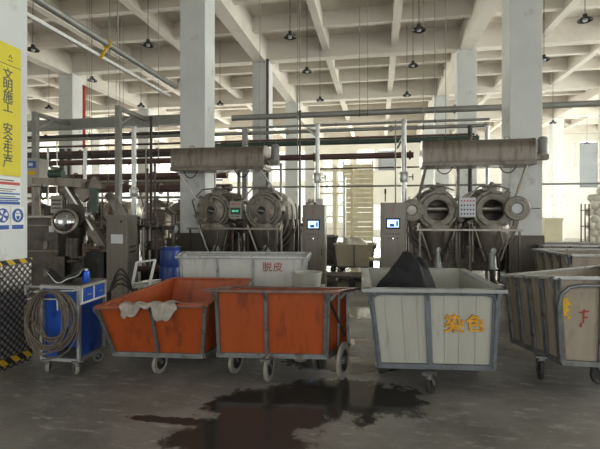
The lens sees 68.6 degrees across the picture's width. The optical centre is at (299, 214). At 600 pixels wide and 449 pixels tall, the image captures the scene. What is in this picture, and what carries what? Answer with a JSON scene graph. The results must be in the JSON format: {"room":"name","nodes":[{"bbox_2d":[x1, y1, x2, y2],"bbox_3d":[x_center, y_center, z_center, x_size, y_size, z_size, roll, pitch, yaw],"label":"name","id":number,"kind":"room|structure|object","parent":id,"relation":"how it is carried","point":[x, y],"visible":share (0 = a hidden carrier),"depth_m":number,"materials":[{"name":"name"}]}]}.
{"room":"textile factory","nodes":[
{"label":"textile factory","id":0,"kind":"room"},
{"bbox_2d":[41,145,58,204],"bbox_3d":[-22.724,-2.325,18.044,0.250,7.850,37.600,0,0,10],"label":"wall","id":1,"kind":"structure","parent":0,"point":[42,149],"depth_m":34.55,"materials":[{"name":"paint"}]},
{"bbox_2d":[0,237,599,448],"bbox_3d":[-2.126,1.700,11.498,43.200,0.200,43.900,0,0,10],"label":"floor","id":2,"kind":"structure","parent":0,"point":[113,402],"depth_m":3.77,"materials":[{"name":"concrete"}]},
{"bbox_2d":[0,0,26,260],"bbox_3d":[-3.348,-1.925,4.605,0.600,7.050,0.600,0,0,10],"label":"concrete column","id":3,"kind":"structure","parent":2,"relation":"on","point":[13,13],"depth_m":4.75,"materials":[{"name":"paint"}]},
{"bbox_2d":[0,206,9,230],"bbox_3d":[-3.052,0.035,4.517,0.010,0.250,0.170,0,0,10],"label":"sign","id":4,"kind":"object","parent":3,"relation":"attached to","point":[4,210],"visible":1,"depth_m":4.54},
{"bbox_2d":[0,41,20,176],"bbox_3d":[-3.048,-1.095,4.534,0.013,1.370,0.425,0,0,10],"label":"banner sign","id":5,"kind":"object","parent":3,"relation":"attached to","point":[10,56],"visible":1,"depth_m":4.61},
{"bbox_2d":[0,176,20,205],"bbox_3d":[-3.050,-0.247,4.535,0.009,0.295,0.425,0,0,10],"label":"notice sign","id":6,"kind":"object","parent":3,"relation":"attached to","point":[10,188],"visible":1,"depth_m":4.61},
{"bbox_2d":[0,257,31,372],"bbox_3d":[-3.348,1.035,4.605,0.660,1.130,0.660,0,0,10],"label":"guard","id":7,"kind":"object","parent":3,"relation":"attached to","point":[15,274],"visible":0.89,"depth_m":4.63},
{"bbox_2d":[11,206,23,229],"bbox_3d":[-3.019,0.035,4.704,0.011,0.250,0.170,0,0,10],"label":"sign","id":8,"kind":"object","parent":3,"relation":"attached to","point":[17,213],"visible":1,"depth_m":4.70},
{"bbox_2d":[27,114,40,202],"bbox_3d":[-14.631,-1.925,24.023,0.600,7.050,0.600,0,0,10],"label":"concrete column","id":9,"kind":"structure","parent":2,"relation":"on","point":[29,117],"depth_m":23.72,"materials":[{"name":"paint"}]},
{"bbox_2d":[27,201,50,217],"bbox_3d":[-8.389,0.580,13.979,1.236,2.040,1.236,0,0,10],"label":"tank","id":10,"kind":"object","parent":2,"relation":"on","point":[29,204],"visible":0.11,"depth_m":13.56,"materials":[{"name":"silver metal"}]},
{"bbox_2d":[27,158,53,215],"bbox_3d":[-5.093,0.262,8.817,0.339,2.675,1.066,0,0,0],"label":"box","id":11,"kind":"object","parent":2,"relation":"on","point":[36,167],"visible":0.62,"depth_m":8.41,"materials":[{"name":"grey metal"}]},
{"bbox_2d":[27,216,65,305],"bbox_3d":[-4.243,0.780,7.540,0.580,1.540,0.720,0,0,0],"label":"industrial machine","id":12,"kind":"object","parent":2,"relation":"on","point":[44,243],"visible":0.41,"depth_m":7.20,"materials":[{"name":"metal"}]},
{"bbox_2d":[32,111,69,215],"bbox_3d":[-6.526,-0.491,11.605,0.250,4.181,1.425,0,0,10],"label":"support","id":13,"kind":"object","parent":2,"relation":"on","point":[35,115],"visible":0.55,"depth_m":10.98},
{"bbox_2d":[27,114,179,131],"bbox_3d":[-8.148,-2.530,12.616,11.550,0.264,0.240,0,0,10],"label":"pipe","id":14,"kind":"object","parent":13,"relation":"attached to","point":[173,119],"visible":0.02,"depth_m":12.02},
{"bbox_2d":[24,277,106,374],"bbox_3d":[-2.455,1.149,4.586,0.763,0.902,0.669,0,0,10],"label":"tool cart","id":15,"kind":"object","parent":2,"relation":"on","point":[91,336],"depth_m":4.42,"materials":[{"name":"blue metal"}]},
{"bbox_2d":[47,268,83,282],"bbox_3d":[-2.430,0.633,4.587,0.358,0.157,0.176,0,0,4],"label":"hose","id":16,"kind":"object","parent":15,"relation":"on","point":[54,275],"visible":0.96,"depth_m":4.54,"materials":[{"name":"rubber"}]},
{"bbox_2d":[82,268,89,281],"bbox_3d":[-2.239,0.629,4.603,0.076,0.138,0.076,0,0,10],"label":"spray can","id":17,"kind":"object","parent":15,"relation":"on","point":[86,273],"visible":1,"depth_m":4.57,"materials":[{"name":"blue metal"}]},
{"bbox_2d":[59,73,82,203],"bbox_3d":[-8.980,-1.925,17.232,0.600,7.050,0.600,0,0,10],"label":"concrete column","id":18,"kind":"structure","parent":2,"relation":"on","point":[71,85],"depth_m":16.97,"materials":[{"name":"paint"}]},
{"bbox_2d":[32,166,127,278],"bbox_3d":[-3.571,0.410,7.295,1.259,2.380,1.011,0,0,0],"label":"machine","id":19,"kind":"object","parent":2,"relation":"on","point":[72,220],"visible":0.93,"depth_m":7.00,"materials":[{"name":"metal"}]},
{"bbox_2d":[83,85,85,147],"bbox_3d":[-9.393,-2.329,19.133,0.246,7.858,0.252,0,0,10],"label":"pipe","id":20,"kind":"object","parent":2,"relation":"on","point":[84,86],"visible":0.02,"depth_m":19.08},
{"bbox_2d":[83,148,86,242],"bbox_3d":[-5.053,0.016,10.341,0.140,3.168,0.144,0,0,10],"label":"pipe","id":21,"kind":"object","parent":2,"relation":"on","point":[84,149],"visible":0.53,"depth_m":10.31,"materials":[{"name":"silver metal"}]},
{"bbox_2d":[92,133,104,201],"bbox_3d":[-13.619,-1.925,29.734,0.600,7.050,0.600,0,0,10],"label":"concrete column","id":22,"kind":"structure","parent":2,"relation":"on","point":[96,169],"depth_m":29.47,"materials":[{"name":"paint"}]},
{"bbox_2d":[84,196,121,250],"bbox_3d":[-4.444,0.597,9.399,1.300,2.006,0.293,0,0,0],"label":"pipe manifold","id":23,"kind":"object","parent":2,"relation":"on","point":[100,225],"visible":0.15,"depth_m":9.43,"materials":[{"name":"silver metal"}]},
{"bbox_2d":[82,180,142,255],"bbox_3d":[-7.259,0.077,16.832,2.368,3.047,1.948,0,0,10],"label":"machine","id":24,"kind":"object","parent":2,"relation":"on","point":[127,205],"visible":0.16,"depth_m":16.39,"materials":[{"name":"silver metal"}]},
{"bbox_2d":[100,180,114,185],"bbox_3d":[-7.428,-1.145,16.246,1.970,0.490,0.620,0,0,10],"label":"pipe","id":25,"kind":"object","parent":24,"relation":"attached to","point":[104,183],"depth_m":15.87,"materials":[{"name":"metal"}]},
{"bbox_2d":[107,268,132,300],"bbox_3d":[-2.421,1.155,5.945,0.384,0.870,0.114,0,0,0],"label":"cable loop","id":26,"kind":"object","parent":2,"relation":"on","point":[116,275],"visible":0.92,"depth_m":5.93,"materials":[{"name":"rubber"}]},
{"bbox_2d":[107,215,136,299],"bbox_3d":[-2.855,0.800,7.073,0.389,1.600,0.693,0,0,-5],"label":"cabinet","id":27,"kind":"object","parent":2,"relation":"on","point":[121,229],"visible":0.57,"depth_m":6.83,"materials":[{"name":"metal"}]},
{"bbox_2d":[115,105,147,214],"bbox_3d":[-4.228,-0.503,11.147,0.250,4.206,1.525,0,0,10],"label":"support","id":28,"kind":"object","parent":2,"relation":"on","point":[119,110],"visible":0.59,"depth_m":10.47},
{"bbox_2d":[129,126,142,214],"bbox_3d":[-3.610,-0.178,9.679,0.276,3.555,0.190,0,0,10],"label":"pipe","id":29,"kind":"object","parent":2,"relation":"on","point":[134,192],"visible":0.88,"depth_m":9.64,"materials":[{"name":"silver metal"}]},
{"bbox_2d":[130,259,160,292],"bbox_3d":[-2.151,1.102,6.070,0.385,1.002,0.362,0,0,14],"label":"frame","id":30,"kind":"object","parent":2,"relation":"on","point":[144,283],"visible":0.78,"depth_m":6.02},
{"bbox_2d":[138,109,153,245],"bbox_3d":[-7.985,-1.925,22.845,0.600,7.050,0.600,0,0,10],"label":"concrete column","id":31,"kind":"structure","parent":2,"relation":"on","point":[141,167],"depth_m":22.57,"materials":[{"name":"paint"}]},
{"bbox_2d":[145,148,146,265],"bbox_3d":[-3.486,0.044,9.961,0.056,3.112,0.058,0,0,10],"label":"pipe","id":32,"kind":"object","parent":2,"relation":"on","point":[145,148],"visible":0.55,"depth_m":9.95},
{"bbox_2d":[146,168,148,265],"bbox_3d":[-3.225,0.304,9.306,0.070,2.592,0.072,0,0,10],"label":"pipe","id":33,"kind":"object","parent":2,"relation":"on","point":[147,169],"visible":0.62,"depth_m":9.29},
{"bbox_2d":[149,116,152,264],"bbox_3d":[-3.439,-0.340,10.156,0.105,3.879,0.108,0,0,10],"label":"pipe","id":34,"kind":"object","parent":2,"relation":"on","point":[150,117],"visible":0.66,"depth_m":10.13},
{"bbox_2d":[154,163,155,247],"bbox_3d":[-3.270,0.216,9.923,0.077,2.768,0.079,0,0,10],"label":"pipe","id":35,"kind":"object","parent":2,"relation":"on","point":[154,163],"visible":0.56,"depth_m":9.90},
{"bbox_2d":[137,213,173,289],"bbox_3d":[-2.873,0.777,8.599,0.763,1.646,0.293,0,0,0],"label":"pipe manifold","id":36,"kind":"object","parent":2,"relation":"on","point":[143,226],"visible":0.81,"depth_m":8.57,"materials":[{"name":"silver metal"}]},
{"bbox_2d":[136,179,179,243],"bbox_3d":[-4.650,0.077,16.369,2.368,3.047,1.948,0,0,10],"label":"machine","id":37,"kind":"object","parent":2,"relation":"on","point":[174,207],"visible":0.17,"depth_m":15.68,"materials":[{"name":"silver metal"}]},
{"bbox_2d":[137,179,179,184],"bbox_3d":[-4.819,-1.145,15.784,1.970,0.490,0.620,0,0,10],"label":"pipe","id":38,"kind":"object","parent":37,"relation":"attached to","point":[172,182],"depth_m":15.48,"materials":[{"name":"metal"}]},
{"bbox_2d":[140,207,176,264],"bbox_3d":[-4.126,0.680,12.817,1.030,1.840,1.030,0,0,10],"label":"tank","id":39,"kind":"object","parent":2,"relation":"on","point":[159,210],"visible":0.36,"depth_m":12.43,"materials":[{"name":"silver metal"}]},
{"bbox_2d":[141,208,177,288],"bbox_3d":[-2.971,0.726,9.440,0.740,1.748,0.520,0,0,0],"label":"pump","id":40,"kind":"object","parent":2,"relation":"on","point":[144,275],"visible":0.22,"depth_m":9.29,"materials":[{"name":"metal"}]},
{"bbox_2d":[165,208,175,245],"bbox_3d":[-2.777,0.301,9.443,0.284,0.898,0.110,0,0,29],"label":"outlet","id":41,"kind":"object","parent":40,"relation":"attached to","point":[173,216],"depth_m":9.36,"materials":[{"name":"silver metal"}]},
{"bbox_2d":[159,246,180,280],"bbox_3d":[-2.111,1.060,7.200,0.370,1.080,0.370,0,0,10],"label":"drum","id":42,"kind":"object","parent":2,"relation":"on","point":[169,265],"visible":0.52,"depth_m":7.05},
{"bbox_2d":[92,277,251,373],"bbox_3d":[-1.334,1.189,4.800,1.304,0.822,1.534,0,0,10],"label":"bin","id":43,"kind":"object","parent":2,"relation":"on","point":[190,332],"visible":0.86,"depth_m":4.33,"materials":[{"name":"plastic"}]},
{"bbox_2d":[119,300,179,320],"bbox_3d":[-1.418,0.902,4.193,0.544,0.184,0.214,0,0,2],"label":"rag","id":44,"kind":"object","parent":43,"relation":"on","point":[163,311],"visible":0.98,"depth_m":4.11,"materials":[{"name":"grey fabric"}]},
{"bbox_2d":[180,0,214,232],"bbox_3d":[-2.361,-1.925,10.168,0.600,7.050,0.600,0,0,10],"label":"concrete column","id":45,"kind":"structure","parent":2,"relation":"on","point":[197,17],"depth_m":9.89,"materials":[{"name":"paint"}]},
{"bbox_2d":[178,233,209,251],"bbox_3d":[-2.361,1.000,10.168,0.650,1.200,0.650,0,0,10],"label":"guard","id":46,"kind":"object","parent":45,"relation":"attached to","point":[197,243],"visible":0.09,"depth_m":9.85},
{"bbox_2d":[170,144,298,251],"bbox_3d":[-1.262,0.077,9.675,2.507,3.047,1.948,0,0,10],"label":"machine","id":47,"kind":"object","parent":2,"relation":"on","point":[230,222],"visible":0.9,"depth_m":9.00,"materials":[{"name":"silver metal"}]},
{"bbox_2d":[172,146,262,166],"bbox_3d":[-1.631,-1.175,9.132,1.920,0.430,0.585,0,0,10],"label":"tank","id":48,"kind":"object","parent":47,"relation":"attached to","point":[242,156],"depth_m":8.85,"materials":[{"name":"silver metal"}]},
{"bbox_2d":[175,251,311,286],"bbox_3d":[-0.840,1.082,6.399,2.009,1.036,0.854,0,0,3],"label":"bin","id":49,"kind":"object","parent":2,"relation":"on","point":[264,268],"visible":0.33,"depth_m":6.05,"materials":[{"name":"plastic"}]},
{"bbox_2d":[242,127,250,198],"bbox_3d":[-1.335,-0.278,11.065,0.250,3.756,0.575,0,0,10],"label":"support","id":50,"kind":"object","parent":2,"relation":"on","point":[245,131],"visible":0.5,"depth_m":10.85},
{"bbox_2d":[252,62,272,195],"bbox_3d":[-1.349,-1.925,15.879,0.600,7.050,0.600,0,0,10],"label":"concrete column","id":51,"kind":"structure","parent":2,"relation":"on","point":[258,69],"depth_m":15.61,"materials":[{"name":"paint"}]},
{"bbox_2d":[266,59,268,184],"bbox_3d":[-1.136,-1.930,15.384,0.176,7.060,0.180,0,0,10],"label":"pipe","id":52,"kind":"object","parent":2,"relation":"on","point":[267,60],"visible":0.54,"depth_m":15.35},
{"bbox_2d":[202,286,358,381],"bbox_3d":[-0.148,1.151,4.422,1.430,0.899,0.874,0,0,10],"label":"bin","id":53,"kind":"object","parent":2,"relation":"on","point":[267,323],"visible":1,"depth_m":4.22,"materials":[{"name":"plastic"}]},
{"bbox_2d":[218,288,346,353],"bbox_3d":[-0.150,1.038,4.410,1.233,0.645,0.558,0,0,6],"label":"tub","id":54,"kind":"object","parent":53,"relation":"in","point":[279,320],"depth_m":4.22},
{"bbox_2d":[280,163,282,251],"bbox_3d":[-0.393,0.263,9.108,0.098,2.675,0.101,0,0,10],"label":"pipe","id":55,"kind":"object","parent":2,"relation":"on","point":[281,164],"visible":0.5,"depth_m":9.08,"materials":[{"name":"silver metal"}]},
{"bbox_2d":[286,102,298,218],"bbox_3d":[-0.354,-1.925,21.492,0.600,7.050,0.600,0,0,10],"label":"concrete column","id":56,"kind":"structure","parent":2,"relation":"on","point":[292,176],"depth_m":21.20,"materials":[{"name":"paint"}]},
{"bbox_2d":[299,110,300,251],"bbox_3d":[0.000,-0.284,9.089,0.070,3.768,0.072,0,0,10],"label":"pipe","id":57,"kind":"object","parent":2,"relation":"on","point":[299,110],"visible":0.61,"depth_m":9.07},
{"bbox_2d":[292,270,324,286],"bbox_3d":[0.104,1.173,5.750,0.400,0.856,0.400,0,0,10],"label":"pail","id":58,"kind":"object","parent":2,"relation":"on","point":[303,278],"visible":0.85,"depth_m":5.62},
{"bbox_2d":[305,127,314,204],"bbox_3d":[0.658,-1.925,27.203,0.600,7.050,0.600,0,0,10],"label":"concrete column","id":59,"kind":"structure","parent":2,"relation":"on","point":[309,192],"depth_m":26.91,"materials":[{"name":"paint"}]},
{"bbox_2d":[303,199,326,286],"bbox_3d":[0.288,0.645,8.514,0.420,1.910,0.434,0,0,10],"label":"tall cabinet","id":60,"kind":"object","parent":2,"relation":"on","point":[314,216],"visible":0.82,"depth_m":8.32,"materials":[{"name":"metal"}]},
{"bbox_2d":[307,123,325,204],"bbox_3d":[0.299,-0.138,9.063,0.570,3.476,0.214,0,0,44],"label":"pipe","id":61,"kind":"object","parent":2,"relation":"on","point":[317,177],"visible":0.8,"depth_m":8.94,"materials":[{"name":"silver metal"}]},
{"bbox_2d":[327,235,337,271],"bbox_3d":[0.770,1.091,12.621,0.653,1.018,1.052,0,0,4],"label":"bin","id":62,"kind":"object","parent":2,"relation":"on","point":[331,239],"visible":0.48,"depth_m":12.19,"materials":[{"name":"silver metal"}]},
{"bbox_2d":[327,235,334,264],"bbox_3d":[0.770,1.000,12.621,0.500,0.800,0.900,0,0,4],"label":"tub","id":63,"kind":"object","parent":62,"relation":"in","point":[330,238],"depth_m":12.19,"materials":[{"name":"metal"}]},
{"bbox_2d":[320,164,353,235],"bbox_3d":[1.832,-0.500,23.031,1.900,4.200,1.075,0,0,10],"label":"scaffold","id":64,"kind":"object","parent":2,"relation":"on","point":[334,171],"visible":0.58,"depth_m":22.54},
{"bbox_2d":[327,271,361,285],"bbox_3d":[1.217,1.490,10.300,1.300,0.220,0.700,0,0,10],"label":"platform","id":65,"kind":"object","parent":2,"relation":"on","point":[351,275],"visible":0.43,"depth_m":10.04,"materials":[{"name":"silver metal"}]},
{"bbox_2d":[344,177,345,238],"bbox_3d":[1.428,0.193,13.965,0.123,2.814,0.126,0,0,10],"label":"pipe","id":66,"kind":"object","parent":2,"relation":"on","point":[344,177],"visible":0.6,"depth_m":13.93,"materials":[{"name":"silver metal"}]},
{"bbox_2d":[332,242,376,271],"bbox_3d":[1.525,1.191,12.200,1.201,0.818,1.052,0,0,10],"label":"bin","id":67,"kind":"object","parent":2,"relation":"on","point":[346,255],"visible":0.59,"depth_m":11.78,"materials":[{"name":"plastic"}]},
{"bbox_2d":[341,236,366,243],"bbox_3d":[1.566,0.869,12.199,1.036,0.582,0.880,0,0,10],"label":"pile","id":68,"kind":"object","parent":67,"relation":"in","point":[351,239],"visible":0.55,"depth_m":12.12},
{"bbox_2d":[335,243,372,266],"bbox_3d":[1.525,1.100,12.200,1.050,0.600,0.900,0,0,10],"label":"tub","id":69,"kind":"object","parent":67,"relation":"in","point":[346,255],"depth_m":11.78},
{"bbox_2d":[343,161,372,241],"bbox_3d":[3.140,-0.650,23.818,1.630,4.500,0.070,0,0,10],"label":"roller door","id":70,"kind":"structure","parent":2,"relation":"on","point":[361,194],"depth_m":23.75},
{"bbox_2d":[369,257,379,267],"bbox_3d":[2.062,1.350,11.200,0.600,0.500,0.600,0,0,10],"label":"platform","id":71,"kind":"object","parent":2,"relation":"on","point":[371,259],"visible":0.23,"depth_m":10.95,"materials":[{"name":"metal"}]},
{"bbox_2d":[380,189,405,267],"bbox_3d":[1.677,0.560,7.963,0.440,2.080,0.434,0,0,10],"label":"tall cabinet","id":72,"kind":"object","parent":2,"relation":"on","point":[392,215],"visible":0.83,"depth_m":7.77,"materials":[{"name":"metal"}]},
{"bbox_2d":[395,120,395,202],"bbox_3d":[1.995,-0.192,9.193,0.049,3.583,0.050,0,0,10],"label":"pipe","id":73,"kind":"object","parent":2,"relation":"on","point":[395,120],"visible":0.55,"depth_m":9.18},
{"bbox_2d":[397,119,413,202],"bbox_3d":[2.117,-0.147,8.877,0.268,3.493,0.612,0,0,6],"label":"pipe","id":74,"kind":"object","parent":2,"relation":"on","point":[404,176],"visible":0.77,"depth_m":8.63,"materials":[{"name":"silver metal"}]},
{"bbox_2d":[422,122,432,191],"bbox_3d":[7.521,-1.925,25.986,0.600,7.050,0.600,0,0,10],"label":"concrete column","id":75,"kind":"structure","parent":2,"relation":"on","point":[429,173],"depth_m":25.68,"materials":[{"name":"paint"}]},
{"bbox_2d":[361,267,507,393],"bbox_3d":[1.325,1.137,4.768,1.356,0.926,1.863,0,0,10],"label":"bin","id":76,"kind":"object","parent":2,"relation":"on","point":[454,324],"visible":0.98,"depth_m":4.07,"materials":[{"name":"plastic"}]},
{"bbox_2d":[368,251,435,302],"bbox_3d":[1.173,0.853,4.870,0.728,0.914,0.725,0,0,38],"label":"pile","id":77,"kind":"object","parent":76,"relation":"in","point":[409,271],"visible":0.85,"depth_m":4.64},
{"bbox_2d":[369,270,492,364],"bbox_3d":[1.332,1.045,4.799,1.197,0.710,1.614,0,0,10],"label":"tub","id":78,"kind":"object","parent":76,"relation":"in","point":[449,323],"depth_m":4.07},
{"bbox_2d":[434,95,448,192],"bbox_3d":[6.509,-1.925,20.275,0.600,7.050,0.600,0,0,10],"label":"concrete column","id":79,"kind":"structure","parent":2,"relation":"on","point":[440,178],"depth_m":19.99,"materials":[{"name":"paint"}]},
{"bbox_2d":[455,48,476,203],"bbox_3d":[5.514,-1.925,14.663,0.600,7.050,0.600,0,0,10],"label":"concrete column","id":80,"kind":"structure","parent":2,"relation":"on","point":[465,60],"depth_m":14.38,"materials":[{"name":"paint"}]},
{"bbox_2d":[467,125,472,271],"bbox_3d":[3.838,-0.213,9.933,0.176,3.626,0.180,0,0,10],"label":"pipe","id":81,"kind":"object","parent":2,"relation":"on","point":[469,127],"visible":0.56,"depth_m":9.89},
{"bbox_2d":[403,136,548,287],"bbox_3d":[3.325,0.077,8.862,2.624,3.047,1.948,0,0,10],"label":"machine","id":82,"kind":"object","parent":2,"relation":"on","point":[470,234],"visible":0.99,"depth_m":8.24,"materials":[{"name":"silver metal"}]},
{"bbox_2d":[419,138,536,169],"bbox_3d":[3.281,-1.145,8.254,1.970,0.490,0.620,0,0,10],"label":"tank","id":83,"kind":"object","parent":82,"relation":"attached to","point":[490,153],"depth_m":8.00,"materials":[{"name":"silver metal"}]},
{"bbox_2d":[484,125,489,279],"bbox_3d":[4.194,-0.207,9.869,0.158,3.614,0.162,0,0,10],"label":"pipe","id":84,"kind":"object","parent":2,"relation":"on","point":[486,127],"visible":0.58,"depth_m":9.83,"materials":[{"name":"silver metal"}]},
{"bbox_2d":[502,0,541,234],"bbox_3d":[4.502,-1.925,8.952,0.600,7.050,0.600,0,0,10],"label":"concrete column","id":85,"kind":"structure","parent":2,"relation":"on","point":[521,19],"depth_m":8.67,"materials":[{"name":"paint"}]},
{"bbox_2d":[500,235,543,281],"bbox_3d":[4.502,1.000,8.952,0.650,1.200,0.650,0,0,10],"label":"guard","id":86,"kind":"object","parent":85,"relation":"attached to","point":[528,242],"visible":0.23,"depth_m":8.64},
{"bbox_2d":[500,265,599,383],"bbox_3d":[2.903,1.067,4.627,1.450,1.065,1.692,0,0,10],"label":"bin","id":87,"kind":"object","parent":2,"relation":"on","point":[553,314],"visible":1,"depth_m":4.12,"materials":[{"name":"brown wood"}]},
{"bbox_2d":[542,218,563,240],"bbox_3d":[8.454,0.850,15.000,0.590,1.500,1.040,0,0,10],"label":"crate","id":88,"kind":"object","parent":2,"relation":"on","point":[552,228],"visible":0.41,"depth_m":14.51,"materials":[{"name":"cardboard"}]},
{"bbox_2d":[548,117,563,240],"bbox_3d":[14.414,-1.925,24.764,0.600,7.050,0.600,0,0,10],"label":"concrete column","id":89,"kind":"structure","parent":2,"relation":"on","point":[555,131],"depth_m":24.48,"materials":[{"name":"paint"}]},
{"bbox_2d":[531,248,599,270],"bbox_3d":[4.529,1.071,6.583,1.652,1.058,1.153,0,0,3],"label":"bin","id":90,"kind":"object","parent":2,"relation":"on","point":[544,258],"visible":0.3,"depth_m":6.60,"materials":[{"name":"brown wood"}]},
{"bbox_2d":[536,241,599,248],"bbox_3d":[5.669,1.081,8.723,2.052,1.038,1.253,0,0,13],"label":"bin","id":91,"kind":"object","parent":2,"relation":"on","point":[547,244],"visible":0.12,"depth_m":8.39,"materials":[{"name":"grey metal"}]},
{"bbox_2d":[544,243,599,248],"bbox_3d":[5.669,0.990,8.723,1.900,0.820,1.100,0,0,13],"label":"tub","id":92,"kind":"object","parent":91,"relation":"in","point":[546,245],"depth_m":8.32,"materials":[{"name":"grey metal"}]},
{"bbox_2d":[564,204,589,241],"bbox_3d":[7.221,0.675,10.171,1.900,1.850,1.100,0,0,10],"label":"rack","id":93,"kind":"object","parent":2,"relation":"on","point":[581,210],"visible":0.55,"depth_m":9.81,"materials":[{"name":"metal"}]},
{"bbox_2d":[599,91,599,235],"bbox_3d":[13.402,-1.925,19.053,0.600,7.050,0.600,0,0,10],"label":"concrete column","id":94,"kind":"structure","parent":2,"relation":"on","point":[599,91],"depth_m":19.31,"materials":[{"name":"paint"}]},
{"bbox_2d":[27,0,599,147],"bbox_3d":[-1.628,-5.950,14.304,43.200,1.100,38.200,0,0,10],"label":"ceiling","id":95,"kind":"structure","parent":0,"point":[247,32],"depth_m":16.13,"materials":[{"name":"paint"}]},
{"bbox_2d":[27,0,170,160],"bbox_3d":[-9.555,-3.921,13.272,14.550,4.677,0.240,0,0,10],"label":"pipe","id":96,"kind":"object","parent":95,"relation":"hanging from","point":[91,155],"visible":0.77,"depth_m":12.59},
{"bbox_2d":[27,0,170,96],"bbox_3d":[-3.480,-4.478,6.837,0.050,3.645,6.250,0,0,10],"label":"ceiling pipe","id":97,"kind":"object","parent":95,"relation":"hanging from","point":[30,16],"visible":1,"depth_m":7.23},
{"bbox_2d":[27,148,171,154],"bbox_3d":[-9.311,-4.096,14.650,14.550,4.328,0.180,0,0,10],"label":"pipe","id":98,"kind":"object","parent":95,"relation":"hanging from","point":[156,149],"visible":0.23,"depth_m":14.06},
{"bbox_2d":[27,0,179,138],"bbox_3d":[-9.573,-4.223,13.173,14.550,4.073,0.150,0,0,10],"label":"pipe","id":99,"kind":"object","parent":95,"relation":"hanging from","point":[160,132],"visible":0.72,"depth_m":12.53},
{"bbox_2d":[27,196,179,199],"bbox_3d":[-9.311,-3.375,14.650,14.550,5.770,0.120,0,0,10],"label":"pipe","id":100,"kind":"object","parent":95,"relation":"hanging from","point":[123,197],"visible":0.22,"depth_m":13.85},
{"bbox_2d":[31,0,177,89],"bbox_3d":[-3.357,-4.460,6.816,0.220,3.680,6.250,0,0,10],"label":"ceiling pipe","id":101,"kind":"object","parent":95,"relation":"hanging from","point":[106,43],"visible":1,"depth_m":7.27,"materials":[{"name":"grey metal"}]},
{"bbox_2d":[27,21,232,193],"bbox_3d":[-9.276,-3.462,14.847,14.550,5.596,0.360,0,0,10],"label":"pipe","id":102,"kind":"object","parent":95,"relation":"hanging from","point":[160,188],"visible":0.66,"depth_m":14.09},
{"bbox_2d":[71,171,227,179],"bbox_3d":[-9.346,-3.657,14.453,14.550,5.206,0.300,0,0,10],"label":"pipe","id":103,"kind":"object","parent":95,"relation":"hanging from","point":[125,176],"visible":0.37,"depth_m":13.62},
{"bbox_2d":[101,16,222,182],"bbox_3d":[-9.415,-3.618,14.059,14.550,5.284,0.089,0,0,10],"label":"pipe","id":104,"kind":"object","parent":95,"relation":"hanging from","point":[108,181],"visible":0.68,"depth_m":13.42,"materials":[{"name":"silver metal"}]},
{"bbox_2d":[49,0,413,165],"bbox_3d":[-3.699,-3.769,11.218,12.800,4.982,0.210,0,0,10],"label":"pipe","id":105,"kind":"object","parent":95,"relation":"hanging from","point":[409,154],"visible":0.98,"depth_m":10.57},
{"bbox_2d":[27,0,488,141],"bbox_3d":[-2.809,-4.127,11.365,14.500,4.266,0.135,0,0,10],"label":"pipe","id":106,"kind":"object","parent":95,"relation":"hanging from","point":[423,127],"visible":0.64,"depth_m":10.81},
{"bbox_2d":[271,0,418,169],"bbox_3d":[0.338,-3.661,10.502,5.000,5.198,0.075,0,0,10],"label":"pipe","id":107,"kind":"object","parent":95,"relation":"hanging from","point":[299,0],"visible":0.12,"depth_m":10.51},
{"bbox_2d":[215,0,478,146],"bbox_3d":[0.606,-3.993,11.064,7.370,4.535,0.195,0,0,10],"label":"pipe","id":108,"kind":"object","parent":95,"relation":"hanging from","point":[446,138],"visible":0.59,"depth_m":10.84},
{"bbox_2d":[228,0,489,129],"bbox_3d":[1.260,-4.195,10.542,6.200,4.130,0.099,0,0,10],"label":"pipe","id":109,"kind":"object","parent":95,"relation":"hanging from","point":[470,119],"visible":1,"depth_m":10.37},
{"bbox_2d":[225,182,599,188],"bbox_3d":[5.886,-3.449,9.569,15.750,5.622,0.083,0,0,10],"label":"pipe","id":110,"kind":"object","parent":95,"relation":"hanging from","point":[590,183],"visible":0.61,"depth_m":10.22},
{"bbox_2d":[231,0,599,120],"bbox_3d":[8.345,-4.340,9.692,20.550,3.840,0.225,0,0,10],"label":"pipe","id":111,"kind":"object","parent":95,"relation":"hanging from","point":[590,103],"visible":0.96,"depth_m":10.75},
{"bbox_2d":[412,23,425,33],"bbox_3d":[2.546,-5.088,9.412,0.287,2.343,0.287,0,0,10],"label":"pendant lamp","id":112,"kind":"object","parent":95,"relation":"hanging from","point":[419,29],"visible":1,"depth_m":9.39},
{"bbox_2d":[577,13,592,23],"bbox_3d":[5.787,-5.088,8.934,0.287,2.343,0.287,0,0,10],"label":"pendant lamp","id":113,"kind":"object","parent":95,"relation":"hanging from","point":[585,18],"visible":1,"depth_m":8.91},
{"bbox_3d":[-9.590,-3.825,13.075,14.550,4.870,0.120,0,0,10],"label":"pipe","id":114,"kind":"object","parent":95,"relation":"hanging from","visible":0},
{"bbox_2d":[27,133,474,148],"bbox_3d":[-2.812,-1.960,11.924,14.300,0.088,0.090,0,0,10],"label":"pipe","id":115,"kind":"object","parent":114,"relation":"attached to","point":[458,134],"visible":0.68,"depth_m":11.48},
{"bbox_2d":[86,133,598,238],"bbox_3d":[1.675,-2.325,32.938,42.600,7.850,0.250,0,0,10],"label":"wall","id":116,"kind":"structure","parent":0,"point":[574,196],"depth_m":31.60,"materials":[{"name":"paint"}]},
{"bbox_2d":[323,153,332,222],"bbox_3d":[2.094,-2.000,32.864,0.750,5.200,0.080,0,0,10],"label":"window","id":117,"kind":"structure","parent":116,"relation":"in","point":[323,153],"depth_m":32.77,"materials":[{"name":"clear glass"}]},
{"bbox_2d":[378,149,394,170],"bbox_3d":[6.335,-4.000,32.068,1.320,1.600,0.167,0,0,10],"label":"window","id":118,"kind":"structure","parent":116,"relation":"in","point":[390,162],"depth_m":32.02,"materials":[{"name":"clear glass"}]},
{"bbox_2d":[579,141,597,187],"bbox_3d":[19.490,-3.400,29.736,1.200,3.200,0.167,0,0,10],"label":"window","id":119,"kind":"structure","parent":116,"relation":"in","point":[588,153],"depth_m":29.70,"materials":[{"name":"clear glass"}]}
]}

